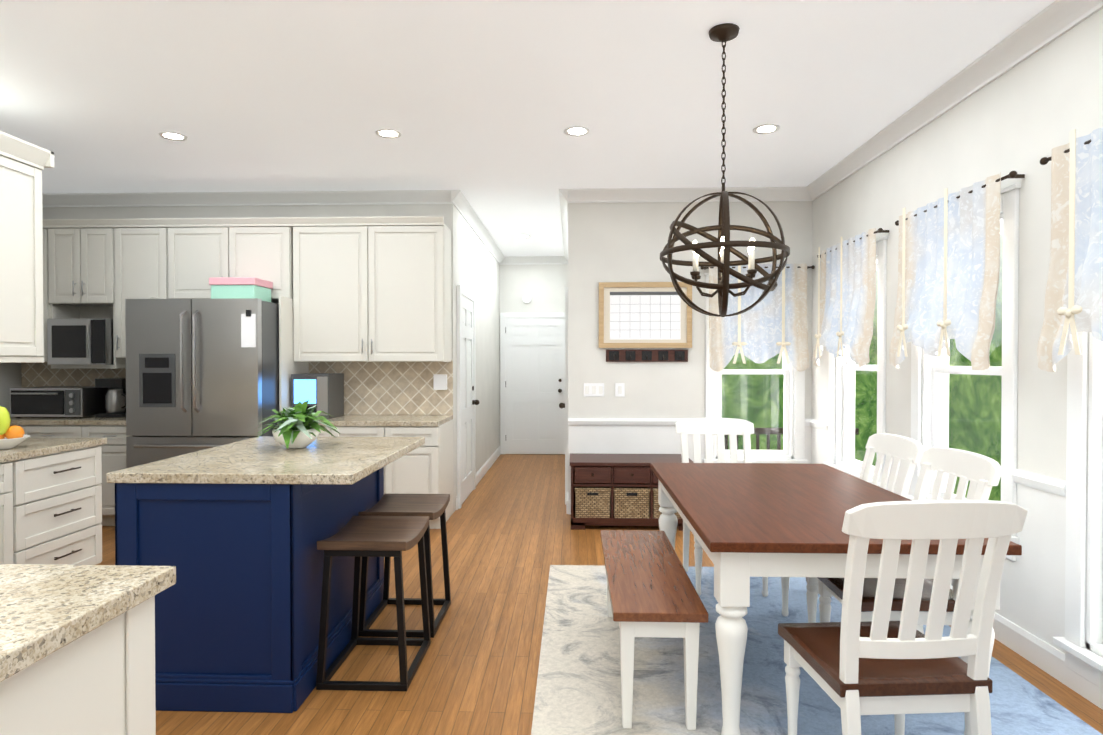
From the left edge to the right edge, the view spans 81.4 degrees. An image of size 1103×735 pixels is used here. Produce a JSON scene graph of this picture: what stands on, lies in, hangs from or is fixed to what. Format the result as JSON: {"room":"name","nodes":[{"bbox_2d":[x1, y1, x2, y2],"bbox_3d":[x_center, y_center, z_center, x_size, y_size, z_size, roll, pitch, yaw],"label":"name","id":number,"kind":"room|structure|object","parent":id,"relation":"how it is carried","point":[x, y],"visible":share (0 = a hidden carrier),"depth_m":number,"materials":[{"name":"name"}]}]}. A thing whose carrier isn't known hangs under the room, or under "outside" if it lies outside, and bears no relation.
{"room":"kitchen","nodes":[
{"label":"kitchen","id":0,"kind":"room"},
{"bbox_2d":[0,363,21,413],"bbox_3d":[-5.039,-0.123,4.997,0.120,2.930,2.000,0,1,2],"label":"wall","id":1,"kind":"structure","parent":0,"point":[10,375],"depth_m":5.85,"materials":[{"name":"grey paint"}]},
{"bbox_2d":[10,424,25,434],"bbox_3d":[-4.655,0.905,5.673,0.592,0.860,0.637,0,1,2],"label":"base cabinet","id":2,"kind":"object","parent":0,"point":[23,426],"depth_m":5.34,"materials":[{"name":"white wood"}]},
{"bbox_2d":[0,147,47,358],"bbox_3d":[-3.287,-0.641,3.619,0.367,1.156,0.594,0,1,2],"label":"upper cabinet","id":3,"kind":"object","parent":0,"relation":"attached to","point":[21,226],"depth_m":3.75,"materials":[{"name":"white wood"}]},
{"bbox_2d":[42,201,811,512],"bbox_3d":[-1.365,-0.133,5.933,7.400,2.930,0.120,0,1,2],"label":"wall","id":4,"kind":"structure","parent":0,"point":[617,242],"depth_m":5.80,"materials":[{"name":"white paint"}]},
{"bbox_2d":[21,224,85,363],"bbox_3d":[-4.622,-0.647,5.799,0.561,1.191,0.347,0,1,2],"label":"upper cabinet","id":5,"kind":"object","parent":4,"relation":"attached to","point":[51,310],"depth_m":5.62,"materials":[{"name":"white wood"}]},
{"bbox_2d":[47,319,113,364],"bbox_3d":[-4.111,-0.227,5.734,0.525,0.399,0.412,0,1,2],"label":"microwave","id":6,"kind":"object","parent":5,"relation":"on","point":[79,341],"visible":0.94,"depth_m":5.55,"materials":[{"name":"silver metal"}]},
{"bbox_2d":[54,224,113,307],"bbox_3d":[-4.110,-0.902,5.779,0.585,0.681,0.347,0,1,2],"label":"upper cabinet","id":7,"kind":"object","parent":4,"relation":"attached to","point":[83,253],"depth_m":5.61,"materials":[{"name":"white wood"}]},
{"bbox_2d":[102,224,173,359],"bbox_3d":[-3.574,-0.664,5.764,0.605,1.156,0.347,0,1,2],"label":"upper cabinet","id":8,"kind":"object","parent":4,"relation":"attached to","point":[143,253],"depth_m":5.59,"materials":[{"name":"white wood"}]},
{"bbox_2d":[174,220,289,303],"bbox_3d":[-2.792,-0.919,5.734,1.080,0.646,0.347,0,1,2],"label":"upper cabinet","id":9,"kind":"object","parent":4,"relation":"attached to","point":[260,249],"depth_m":5.56,"materials":[{"name":"white wood"}]},
{"bbox_2d":[42,190,465,207],"bbox_3d":[-2.880,-1.542,5.866,4.135,0.109,0.085,0,1,2],"label":"crown molding","id":10,"kind":"structure","parent":4,"relation":"attached to","point":[355,197],"depth_m":5.86,"materials":[{"name":"white wood"}]},
{"bbox_2d":[290,220,377,363],"bbox_3d":[-1.872,-0.646,5.706,0.717,1.191,0.347,0,1,2],"label":"upper cabinet","id":11,"kind":"object","parent":4,"relation":"attached to","point":[365,305],"depth_m":5.54,"materials":[{"name":"white wood"}]},
{"bbox_2d":[374,220,452,363],"bbox_3d":[-1.275,-0.646,5.686,0.718,1.191,0.347,0,1,2],"label":"upper cabinet","id":12,"kind":"object","parent":4,"relation":"attached to","point":[412,258],"depth_m":5.51,"materials":[{"name":"white wood"}]},
{"bbox_2d":[559,189,569,263],"bbox_3d":[0.171,-1.562,7.614,0.085,0.109,3.785,0,1,2],"label":"crown molding","id":13,"kind":"structure","parent":4,"relation":"attached to","point":[564,194],"depth_m":6.58,"materials":[{"name":"white wood"}]},
{"bbox_2d":[566,499,570,513],"bbox_3d":[1.223,1.271,5.793,2.176,0.125,0.016,0,1,2],"label":"baseboard","id":14,"kind":"structure","parent":4,"relation":"attached to","point":[568,503],"depth_m":5.82,"materials":[{"name":"white wood"}]},
{"bbox_2d":[584,383,603,396],"bbox_3d":[0.384,0.203,5.811,0.185,0.120,0.009,0,1,2],"label":"switch plate","id":15,"kind":"object","parent":4,"relation":"attached to","point":[593,389],"visible":1,"depth_m":5.81,"materials":[{"name":"white plastic"}]},
{"bbox_2d":[615,383,624,396],"bbox_3d":[0.619,0.203,5.803,0.085,0.120,0.009,0,1,2],"label":"switch plate","id":16,"kind":"object","parent":4,"relation":"attached to","point":[619,389],"visible":1,"depth_m":5.80,"materials":[{"name":"white plastic"}]},
{"bbox_2d":[568,418,690,425],"bbox_3d":[0.768,0.491,5.792,1.235,0.065,0.030,0,1,2],"label":"trim","id":17,"kind":"structure","parent":4,"relation":"attached to","point":[571,421],"depth_m":5.79,"materials":[{"name":"white wood"}]},
{"bbox_2d":[599,282,691,347],"bbox_3d":[0.843,-0.472,5.777,0.835,0.590,0.030,0,1,2],"label":"frame","id":18,"kind":"object","parent":4,"relation":"attached to","point":[645,314],"visible":0.94,"depth_m":5.77,"materials":[{"name":"beige wood"}]},
{"bbox_2d":[606,350,687,361],"bbox_3d":[0.858,-0.106,5.764,0.735,0.110,0.063,0,1,2],"label":"hook rail","id":19,"kind":"object","parent":4,"relation":"attached to","point":[646,355],"visible":1,"depth_m":5.77,"materials":[{"name":"brown wood"}]},
{"bbox_2d":[570,186,805,202],"bbox_3d":[1.200,-1.541,5.728,2.040,0.109,0.085,0,1,2],"label":"crown molding","id":20,"kind":"structure","parent":4,"relation":"attached to","point":[795,193],"depth_m":5.72,"materials":[{"name":"white wood"}]},
{"bbox_2d":[703,273,807,463],"bbox_3d":[1.827,0.048,5.814,0.920,1.790,0.205,0,1,2],"label":"window","id":21,"kind":"structure","parent":4,"relation":"in","point":[793,446],"depth_m":5.77,"materials":[{"name":"white wood"}]},
{"bbox_2d":[700,263,814,371],"bbox_3d":[1.822,-0.440,5.651,1.004,0.950,0.219,0,1,2],"label":"curtain","id":22,"kind":"object","parent":4,"relation":"attached to","point":[771,324],"visible":0.83,"depth_m":5.65,"materials":[{"name":"white fabric"}]},
{"bbox_2d":[455,208,499,495],"bbox_3d":[-0.893,-0.154,7.768,0.120,2.930,3.580,0,1,2],"label":"wall","id":23,"kind":"structure","parent":0,"point":[477,270],"depth_m":7.83,"materials":[{"name":"white paint"}]},
{"bbox_2d":[457,285,479,508],"bbox_3d":[-0.826,0.273,6.510,0.094,2.105,0.950,0,1,2],"label":"hall door","id":24,"kind":"structure","parent":23,"relation":"in","point":[467,402],"depth_m":6.45,"materials":[{"name":"white wood"}]},
{"bbox_2d":[453,199,505,264],"bbox_3d":[-0.792,-1.563,7.689,0.085,0.109,3.700,0,1,2],"label":"crown molding","id":25,"kind":"structure","parent":23,"relation":"attached to","point":[466,210],"depth_m":7.25,"materials":[{"name":"white wood"}]},
{"bbox_2d":[476,446,500,484],"bbox_3d":[-0.808,1.243,8.271,0.016,0.125,2.600,0,1,2],"label":"baseboard","id":26,"kind":"structure","parent":23,"relation":"attached to","point":[486,466],"depth_m":8.09,"materials":[{"name":"white wood"}]},
{"bbox_2d":[0,0,1054,255],"bbox_3d":[-1.372,-1.626,3.955,7.880,0.100,11.800,0,1,2],"label":"ceiling","id":27,"kind":"structure","parent":0,"point":[482,104],"depth_m":3.63,"materials":[{"name":"white paint"}]},
{"bbox_2d":[159,131,187,140],"bbox_3d":[-2.579,-1.576,4.377,0.170,0.007,0.170,0,1,2],"label":"recessed light","id":28,"kind":"object","parent":27,"relation":"in","point":[174,136],"visible":0.96,"depth_m":4.38,"materials":[{"name":"white"}]},
{"bbox_2d":[375,129,400,138],"bbox_3d":[-1.099,-1.576,4.327,0.170,0.007,0.170,0,1,2],"label":"recessed light","id":29,"kind":"object","parent":27,"relation":"in","point":[389,133],"visible":1,"depth_m":4.32,"materials":[{"name":"white"}]},
{"bbox_2d":[564,126,589,135],"bbox_3d":[0.170,-1.575,4.284,0.170,0.007,0.170,0,1,2],"label":"recessed light","id":30,"kind":"object","parent":27,"relation":"in","point":[576,131],"visible":0.98,"depth_m":4.28,"materials":[{"name":"white plastic"}]},
{"bbox_2d":[660,23,789,316],"bbox_3d":[0.801,-0.899,2.989,0.585,1.328,0.585,0,1,2],"label":"chandelier","id":31,"kind":"object","parent":27,"relation":"hanging from","point":[722,242],"visible":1,"depth_m":2.93,"materials":[{"name":"brown metal"}]},
{"bbox_2d":[753,124,779,133],"bbox_3d":[1.419,-1.575,4.241,0.170,0.007,0.170,0,1,2],"label":"recessed light","id":32,"kind":"object","parent":27,"relation":"in","point":[766,128],"visible":0.98,"depth_m":4.24,"materials":[{"name":"white"}]},
{"bbox_2d":[500,264,567,312],"bbox_3d":[-0.245,-0.175,9.597,1.290,2.930,0.120,0,1,2],"label":"wall","id":33,"kind":"structure","parent":0,"point":[543,286],"depth_m":9.53,"materials":[{"name":"white paint"}]},
{"bbox_2d":[523,294,530,302],"bbox_3d":[-0.363,-1.019,9.513,0.130,0.130,0.034,0,1,2],"label":"smoke detector","id":34,"kind":"object","parent":33,"relation":"attached to","point":[526,298],"visible":0.94,"depth_m":9.50,"materials":[{"name":"white plastic"}]},
{"bbox_2d":[500,312,564,453],"bbox_3d":[-0.244,0.239,9.492,1.030,2.105,0.094,0,1,2],"label":"door","id":35,"kind":"structure","parent":33,"relation":"in","point":[532,379],"depth_m":9.52,"materials":[{"name":"white wood"}]},
{"bbox_2d":[506,256,561,264],"bbox_3d":[-0.249,-1.583,9.479,0.870,0.109,0.085,0,1,2],"label":"crown molding","id":36,"kind":"structure","parent":33,"relation":"attached to","point":[510,260],"depth_m":9.47,"materials":[{"name":"white wood"}]},
{"bbox_2d":[97,454,1102,734],"bbox_3d":[-1.372,1.404,3.989,7.880,0.100,11.800,0,1,2],"label":"floor","id":37,"kind":"structure","parent":0,"point":[511,536],"depth_m":3.21,"materials":[{"name":"brown wood"}]},
{"bbox_2d":[0,459,19,563],"bbox_3d":[-3.193,0.933,3.156,0.587,0.861,0.620,0,1,2],"label":"base cabinet","id":38,"kind":"object","parent":37,"relation":"on","point":[9,468],"depth_m":3.43,"materials":[{"name":"white wood"}]},
{"bbox_2d":[26,424,89,437],"bbox_3d":[-4.154,0.905,5.656,0.654,0.860,0.637,0,1,2],"label":"base cabinet","id":39,"kind":"object","parent":37,"relation":"on","point":[34,430],"depth_m":5.33,"materials":[{"name":"white wood"}]},
{"bbox_2d":[20,443,106,564],"bbox_3d":[-3.172,0.926,3.763,0.587,0.861,0.723,0,1,2],"label":"base cabinet","id":40,"kind":"object","parent":37,"relation":"on","point":[50,501],"depth_m":3.78,"materials":[{"name":"white wood"}]},
{"bbox_2d":[0,437,106,458],"bbox_3d":[-3.195,0.485,2.965,0.595,0.040,2.350,0,1,2],"label":"countertop","id":41,"kind":"structure","parent":40,"relation":"on","point":[31,445],"depth_m":3.77,"materials":[{"name":"beige stone"}]},
{"bbox_2d":[0,406,29,449],"bbox_3d":[-3.095,0.336,3.616,0.250,0.242,0.250,0,1,2],"label":"fruit bowl","id":42,"kind":"object","parent":41,"relation":"on","point":[13,436],"visible":1,"depth_m":3.60,"materials":[{"name":"white ceramic"}]},
{"bbox_2d":[0,600,155,734],"bbox_3d":[-1.313,0.941,0.237,0.852,0.910,2.314,0,1,2],"label":"base cabinet","id":43,"kind":"object","parent":37,"relation":"on","point":[77,649],"depth_m":1.21,"materials":[{"name":"white wood"}]},
{"bbox_2d":[0,564,175,683],"bbox_3d":[-1.314,0.466,0.247,0.910,0.040,2.344,0,1,2],"label":"countertop","id":44,"kind":"structure","parent":43,"relation":"on","point":[45,610],"depth_m":1.21,"materials":[{"name":"beige stone"}]},
{"bbox_2d":[90,424,129,525],"bbox_3d":[-3.653,0.905,5.639,0.593,0.860,0.637,0,1,2],"label":"base cabinet","id":45,"kind":"object","parent":37,"relation":"on","point":[113,453],"depth_m":5.32,"materials":[{"name":"white wood"}]},
{"bbox_2d":[10,416,125,423],"bbox_3d":[-4.154,0.455,5.647,1.595,0.040,0.645,0,1,2],"label":"countertop","id":46,"kind":"structure","parent":45,"relation":"on","point":[90,419],"depth_m":5.33,"materials":[{"name":"beige stone"}]},
{"bbox_2d":[10,386,108,417],"bbox_3d":[-4.326,0.304,5.667,0.640,0.259,0.422,0,1,2],"label":"toaster oven","id":47,"kind":"object","parent":46,"relation":"on","point":[65,401],"visible":0.9,"depth_m":5.49,"materials":[{"name":"silver metal"}]},
{"bbox_2d":[95,378,125,417],"bbox_3d":[-3.834,0.264,5.711,0.241,0.339,0.300,0,1,2],"label":"coffee maker","id":48,"kind":"object","parent":46,"relation":"on","point":[115,401],"visible":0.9,"depth_m":5.58,"materials":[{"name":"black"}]},
{"bbox_2d":[125,298,278,467],"bbox_3d":[-2.803,0.387,5.436,1.056,1.860,0.953,0,1,2],"label":"fridge","id":49,"kind":"object","parent":37,"relation":"on","point":[202,374],"visible":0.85,"depth_m":5.03,"materials":[{"name":"silver metal"}]},
{"bbox_2d":[209,277,272,301],"bbox_3d":[-2.586,-0.637,5.358,0.380,0.189,0.320,0,1,2],"label":"storage boxes","id":50,"kind":"object","parent":49,"relation":"on","point":[236,287],"visible":0.77,"depth_m":5.21,"materials":[{"name":"green cardboard"}]},
{"bbox_2d":[107,464,387,712],"bbox_3d":[-1.367,0.908,3.173,0.747,0.910,1.252,0,1,2],"label":"kitchen island","id":51,"kind":"object","parent":37,"relation":"on","point":[234,532],"depth_m":2.57,"materials":[{"name":"blue wood"}]},
{"bbox_2d":[107,436,424,483],"bbox_3d":[-1.255,0.433,3.154,0.990,0.040,1.240,0,1,2],"label":"island countertop","id":52,"kind":"structure","parent":51,"relation":"on","point":[327,460],"depth_m":2.84,"materials":[{"name":"beige stone"}]},
{"bbox_2d":[249,400,339,448],"bbox_3d":[-1.300,0.288,3.304,0.488,0.245,0.541,0,1,2],"label":"potted plant","id":53,"kind":"object","parent":52,"relation":"on","point":[298,426],"visible":1,"depth_m":3.22,"materials":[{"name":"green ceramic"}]},
{"bbox_2d":[277,424,337,436],"bbox_3d":[-1.986,0.906,5.582,0.504,0.860,0.637,0,1,2],"label":"base cabinet","id":54,"kind":"object","parent":37,"relation":"on","point":[323,434],"depth_m":5.25,"materials":[{"name":"white wood"}]},
{"bbox_2d":[338,424,393,493],"bbox_3d":[-1.573,0.906,5.568,0.565,0.860,0.637,0,1,2],"label":"base cabinet","id":55,"kind":"object","parent":37,"relation":"on","point":[345,430],"depth_m":5.24,"materials":[{"name":"white wood"}]},
{"bbox_2d":[316,516,430,690],"bbox_3d":[-0.797,1.049,2.940,0.388,0.633,0.458,0,1,2],"label":"stool","id":56,"kind":"object","parent":37,"relation":"on","point":[358,537],"visible":1,"depth_m":2.80,"materials":[{"name":"black metal"}]},
{"bbox_2d":[358,493,450,637],"bbox_3d":[-0.779,1.043,3.465,0.388,0.633,0.458,0,1,2],"label":"stool","id":57,"kind":"object","parent":37,"relation":"on","point":[433,506],"visible":0.88,"depth_m":3.43,"materials":[{"name":"brown wood"}]},
{"bbox_2d":[394,420,452,528],"bbox_3d":[-1.161,0.906,5.554,0.504,0.860,0.637,0,1,2],"label":"base cabinet","id":58,"kind":"object","parent":37,"relation":"on","point":[427,469],"depth_m":5.24,"materials":[{"name":"white wood"}]},
{"bbox_2d":[318,416,452,423],"bbox_3d":[-1.574,0.456,5.559,1.329,0.040,0.645,0,1,2],"label":"countertop","id":59,"kind":"structure","parent":58,"relation":"on","point":[340,419],"depth_m":5.40,"materials":[{"name":"beige stone"}]},
{"bbox_2d":[291,373,343,418],"bbox_3d":[-2.049,0.244,5.637,0.325,0.379,0.366,0,1,2],"label":"countertop appliance","id":60,"kind":"object","parent":59,"relation":"on","point":[324,392],"visible":0.73,"depth_m":5.46,"materials":[{"name":"silver metal"}]},
{"bbox_2d":[570,453,693,530],"bbox_3d":[0.668,1.057,5.501,1.024,0.560,0.533,0,1,2],"label":"storage bench","id":61,"kind":"object","parent":37,"relation":"on","point":[614,489],"visible":0.65,"depth_m":5.28,"materials":[{"name":"brown wood"}]},
{"bbox_2d":[531,565,1102,734],"bbox_3d":[0.998,1.362,2.763,2.120,0.009,3.110,0,1,2],"label":"rug","id":62,"kind":"object","parent":37,"relation":"on","point":[578,689],"visible":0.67,"depth_m":2.75,"materials":[{"name":"grey fabric"}]},
{"bbox_2d":[600,530,708,729],"bbox_3d":[0.424,1.127,2.947,0.350,0.455,1.155,0,1,2],"label":"bench","id":63,"kind":"object","parent":62,"relation":"on","point":[651,591],"visible":1,"depth_m":2.49,"materials":[{"name":"brown wood"}]},
{"bbox_2d":[675,418,767,596],"bbox_3d":[1.070,0.841,4.016,0.510,1.003,0.573,0,1,2],"label":"chair","id":64,"kind":"object","parent":62,"relation":"on","point":[720,428],"visible":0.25,"depth_m":4.22,"materials":[{"name":"white wood"}]},
{"bbox_2d":[650,463,1021,734],"bbox_3d":[1.103,0.974,3.065,1.050,0.759,1.730,0,1,2],"label":"dining table","id":65,"kind":"object","parent":62,"relation":"on","point":[744,522],"visible":0.71,"depth_m":2.41,"materials":[{"name":"brown wood"}]},
{"bbox_2d":[781,433,923,622],"bbox_3d":[1.500,0.849,3.275,0.573,1.003,0.510,0,1,2],"label":"chair","id":66,"kind":"object","parent":62,"relation":"on","point":[907,452],"visible":0.4,"depth_m":3.23,"materials":[{"name":"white wood"}]},
{"bbox_2d":[778,500,1027,734],"bbox_3d":[1.058,0.863,2.033,0.510,1.003,0.573,0,1,-3],"label":"chair","id":67,"kind":"object","parent":62,"relation":"on","point":[854,667],"visible":1,"depth_m":1.85,"materials":[{"name":"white wood"}]},
{"bbox_2d":[817,447,1002,633],"bbox_3d":[1.481,0.855,2.725,0.573,1.003,0.510,0,1,2],"label":"chair","id":68,"kind":"object","parent":62,"relation":"on","point":[982,474],"visible":0.29,"depth_m":2.68,"materials":[{"name":"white wood"}]},
{"bbox_2d":[725,428,858,449],"bbox_3d":[2.256,1.005,7.399,2.500,0.620,0.070,0,1,2],"label":"fence","id":69,"kind":"object","parent":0,"point":[769,431],"depth_m":7.37,"materials":[{"name":"brown"}]},
{"bbox_2d":[811,8,1102,657],"bbox_3d":[2.280,-0.090,2.057,0.150,2.930,7.620,0,1,2],"label":"wall","id":70,"kind":"structure","parent":0,"point":[1025,116],"depth_m":3.05,"materials":[{"name":"white paint"}]},
{"bbox_2d":[805,419,827,430],"bbox_3d":[2.298,0.494,5.540,0.050,0.065,0.430,0,1,2],"label":"trim","id":71,"kind":"structure","parent":70,"relation":"attached to","point":[808,422],"depth_m":5.57,"materials":[{"name":"white wood"}]},
{"bbox_2d":[813,228,888,366],"bbox_3d":[2.189,-0.481,4.848,0.219,0.950,1.104,0,1,2],"label":"curtain","id":72,"kind":"object","parent":70,"relation":"attached to","point":[846,292],"visible":1,"depth_m":4.70,"materials":[{"name":"white fabric"}]},
{"bbox_2d":[823,236,887,488],"bbox_3d":[2.347,0.009,4.848,0.205,1.810,0.980,0,1,2],"label":"window","id":73,"kind":"structure","parent":70,"relation":"in","point":[841,418],"depth_m":5.14,"materials":[{"name":"white wood"}]},
{"bbox_2d":[802,0,1102,200],"bbox_3d":[2.161,-1.498,1.985,0.085,0.109,7.500,0,1,2],"label":"crown molding","id":74,"kind":"structure","parent":70,"relation":"attached to","point":[1044,28],"depth_m":3.38,"materials":[{"name":"white wood"}]},
{"bbox_2d":[889,171,1024,369],"bbox_3d":[2.145,-0.467,3.549,0.219,0.950,1.104,0,1,2],"label":"curtain","id":75,"kind":"object","parent":70,"relation":"attached to","point":[948,262],"visible":1,"depth_m":3.38,"materials":[{"name":"white fabric"}]},
{"bbox_2d":[907,184,1020,560],"bbox_3d":[2.303,0.024,3.549,0.205,1.810,0.980,0,1,2],"label":"window","id":76,"kind":"structure","parent":70,"relation":"in","point":[930,379],"depth_m":3.17,"materials":[{"name":"white wood"}]},
{"bbox_2d":[950,585,1102,709],"bbox_3d":[2.195,1.314,2.016,0.016,0.125,7.500,0,1,2],"label":"baseboard","id":77,"kind":"structure","parent":70,"relation":"attached to","point":[1049,659],"depth_m":2.89,"materials":[{"name":"white wood"}]},
{"bbox_2d":[1011,469,1065,496],"bbox_3d":[2.219,0.523,2.922,0.030,0.065,0.330,0,1,2],"label":"trim","id":78,"kind":"structure","parent":70,"relation":"attached to","point":[1043,483],"depth_m":2.91,"materials":[{"name":"white wood"}]},
{"bbox_2d":[1037,127,1102,371],"bbox_3d":[2.102,-0.452,2.279,0.219,0.950,1.104,0,1,2],"label":"curtain","id":79,"kind":"object","parent":70,"relation":"attached to","point":[1074,298],"visible":1,"depth_m":2.58,"materials":[{"name":"white fabric"}]},
{"bbox_2d":[1053,332,1102,688],"bbox_3d":[2.260,0.213,2.281,0.205,2.160,0.980,0,1,2],"label":"window","id":80,"kind":"structure","parent":70,"relation":"in","point":[1082,661],"depth_m":2.67,"materials":[{"name":"white wood"}]},
{"bbox_3d":[0.276,-0.154,7.728,0.120,2.930,3.580,0,1,2],"label":"wall","id":81,"kind":"structure","parent":0,"visible":0},
{"bbox_2d":[559,287,567,503],"bbox_3d":[0.131,0.271,6.687,0.094,2.105,0.950,0,1,2],"label":"hall door","id":82,"kind":"structure","parent":81,"relation":"in","point":[564,405],"depth_m":6.21,"materials":[{"name":"white wood"}]},
{"label":"outside","id":83,"kind":"structure","parent":0,"visible":0},
{"bbox_2d":[722,234,1002,500],"bbox_3d":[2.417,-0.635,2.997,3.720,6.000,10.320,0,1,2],"label":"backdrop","id":84,"kind":"structure","parent":83,"point":[967,382],"depth_m":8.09,"materials":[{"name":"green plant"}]}
]}

